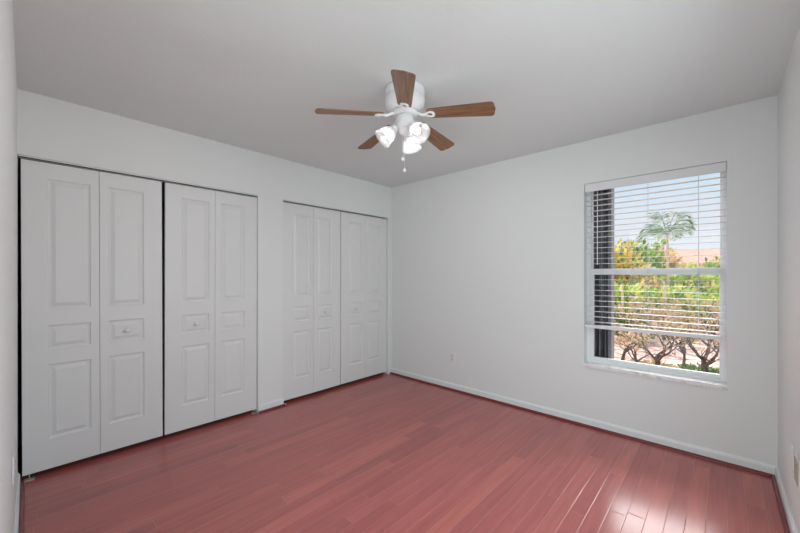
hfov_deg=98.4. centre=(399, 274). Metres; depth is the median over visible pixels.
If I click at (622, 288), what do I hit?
stem
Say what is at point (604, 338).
shutter
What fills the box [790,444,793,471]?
wall plate
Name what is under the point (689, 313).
grass tuft
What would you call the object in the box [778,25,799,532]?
wall
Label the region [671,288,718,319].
leafy bush
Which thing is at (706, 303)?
bare shrub
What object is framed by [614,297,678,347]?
bare shrub
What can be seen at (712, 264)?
leafy bush
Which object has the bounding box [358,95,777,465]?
wall
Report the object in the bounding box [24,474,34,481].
pivot bracket
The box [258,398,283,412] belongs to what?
baseboard
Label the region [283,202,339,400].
door
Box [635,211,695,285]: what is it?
palm tree
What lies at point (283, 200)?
door track
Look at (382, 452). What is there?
floor
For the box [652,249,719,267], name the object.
house
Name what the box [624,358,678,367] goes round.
leafy bush
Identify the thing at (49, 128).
wall
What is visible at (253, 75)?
ceiling
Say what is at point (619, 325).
bare shrub
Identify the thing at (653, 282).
bush
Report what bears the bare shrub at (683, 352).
on the ground
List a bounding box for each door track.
[18,154,256,196]
[283,200,385,218]
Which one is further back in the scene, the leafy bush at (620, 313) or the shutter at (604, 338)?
the leafy bush at (620, 313)
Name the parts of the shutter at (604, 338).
shutter blade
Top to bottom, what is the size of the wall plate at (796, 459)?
0.130 m
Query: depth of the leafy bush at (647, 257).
13.43 m
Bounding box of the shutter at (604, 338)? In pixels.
[594,188,613,358]
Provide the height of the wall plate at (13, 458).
0.115 m
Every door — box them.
[21,159,162,475]
[164,182,256,434]
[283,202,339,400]
[340,212,386,383]
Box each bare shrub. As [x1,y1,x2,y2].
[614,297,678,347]
[614,314,654,359]
[614,331,675,361]
[622,319,705,365]
[633,300,700,353]
[646,292,686,339]
[651,319,708,363]
[674,312,718,371]
[677,296,718,348]
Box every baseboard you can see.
[14,473,19,532]
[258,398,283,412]
[391,368,777,474]
[775,467,796,532]
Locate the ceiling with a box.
[12,0,799,187]
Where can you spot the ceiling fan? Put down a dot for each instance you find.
(404, 96)
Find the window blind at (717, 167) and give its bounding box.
[585,162,725,340]
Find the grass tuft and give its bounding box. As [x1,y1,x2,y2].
[670,310,712,338]
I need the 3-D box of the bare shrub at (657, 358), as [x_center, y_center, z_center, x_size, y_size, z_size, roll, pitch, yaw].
[3.690,1.032,4.850,0.624,0.882,1.027,0,0,-37]
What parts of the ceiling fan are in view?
fan blade, fan blade, lamp shade, bulb, fan blade, pull chain, bulb, lamp shade, bulb, lamp shade, fan blade, fan blade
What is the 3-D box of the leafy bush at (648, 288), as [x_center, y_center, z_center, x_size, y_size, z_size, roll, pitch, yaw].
[6.779,0.838,8.843,1.586,1.260,1.623,0,0,43]
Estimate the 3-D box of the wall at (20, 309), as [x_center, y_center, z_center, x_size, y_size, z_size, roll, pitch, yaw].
[-1.564,0.074,3.640,0.700,2.440,3.295,0,0,43]
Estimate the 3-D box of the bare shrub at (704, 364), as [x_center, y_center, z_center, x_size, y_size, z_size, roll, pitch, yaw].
[4.003,0.972,4.538,0.756,0.986,0.892,0,0,43]
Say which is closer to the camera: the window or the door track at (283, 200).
the window
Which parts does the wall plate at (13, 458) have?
plate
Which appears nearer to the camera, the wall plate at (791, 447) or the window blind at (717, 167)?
the wall plate at (791, 447)
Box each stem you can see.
[621,283,623,336]
[663,281,665,305]
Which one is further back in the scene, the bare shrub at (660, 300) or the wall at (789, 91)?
the bare shrub at (660, 300)
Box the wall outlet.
[450,352,454,362]
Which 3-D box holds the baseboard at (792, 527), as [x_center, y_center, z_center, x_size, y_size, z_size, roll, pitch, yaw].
[1.275,1.256,0.993,0.012,0.076,3.282,0,0,43]
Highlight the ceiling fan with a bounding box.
[315,69,495,172]
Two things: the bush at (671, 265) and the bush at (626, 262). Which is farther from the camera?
the bush at (671, 265)
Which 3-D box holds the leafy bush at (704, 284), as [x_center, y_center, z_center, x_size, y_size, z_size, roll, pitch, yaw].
[10.415,0.486,12.509,2.726,2.047,2.584,0,0,43]
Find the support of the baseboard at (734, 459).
attached to the wall at (489, 262)
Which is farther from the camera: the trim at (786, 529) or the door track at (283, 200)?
the door track at (283, 200)
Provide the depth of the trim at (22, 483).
1.90 m
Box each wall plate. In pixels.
[12,451,14,484]
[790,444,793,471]
[794,452,799,491]
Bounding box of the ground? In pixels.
[614,315,718,369]
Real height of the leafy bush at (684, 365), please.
0.270 m
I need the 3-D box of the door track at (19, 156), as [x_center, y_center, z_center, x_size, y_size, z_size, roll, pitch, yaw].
[-1.870,-0.742,2.705,0.050,0.008,1.505,0,0,43]
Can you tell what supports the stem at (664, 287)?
on the ground
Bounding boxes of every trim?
[18,481,24,532]
[259,404,285,413]
[390,372,774,477]
[771,476,789,532]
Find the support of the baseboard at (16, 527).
attached to the wall at (9, 160)
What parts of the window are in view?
sill, sash, sash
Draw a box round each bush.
[614,236,671,288]
[614,237,662,314]
[614,277,655,326]
[614,310,656,339]
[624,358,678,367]
[625,276,665,307]
[639,283,701,325]
[645,246,682,276]
[657,261,718,303]
[668,362,718,373]
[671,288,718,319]
[684,256,719,286]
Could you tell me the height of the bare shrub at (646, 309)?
0.987 m
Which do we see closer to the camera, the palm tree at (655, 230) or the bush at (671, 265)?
the palm tree at (655, 230)
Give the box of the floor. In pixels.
[18,372,783,532]
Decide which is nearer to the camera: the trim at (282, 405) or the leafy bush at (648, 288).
the trim at (282, 405)
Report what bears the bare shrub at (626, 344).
on the ground
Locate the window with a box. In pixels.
[583,164,727,390]
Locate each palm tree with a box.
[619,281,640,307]
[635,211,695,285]
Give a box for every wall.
[0,0,18,532]
[17,89,390,412]
[19,158,352,445]
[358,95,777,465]
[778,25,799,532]
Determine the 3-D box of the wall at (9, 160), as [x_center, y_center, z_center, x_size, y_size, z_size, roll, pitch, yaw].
[-1.387,0.074,1.158,4.338,2.440,0.100,0,0,43]
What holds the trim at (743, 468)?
attached to the wall at (489, 262)
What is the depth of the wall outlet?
3.88 m
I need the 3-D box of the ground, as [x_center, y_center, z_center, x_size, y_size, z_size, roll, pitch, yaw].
[25.244,1.444,9.796,54.000,0.060,41.780,0,0,43]
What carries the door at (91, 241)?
in the wall at (49, 128)
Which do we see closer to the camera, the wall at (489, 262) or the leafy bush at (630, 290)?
the wall at (489, 262)
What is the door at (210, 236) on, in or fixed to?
in the wall at (49, 128)

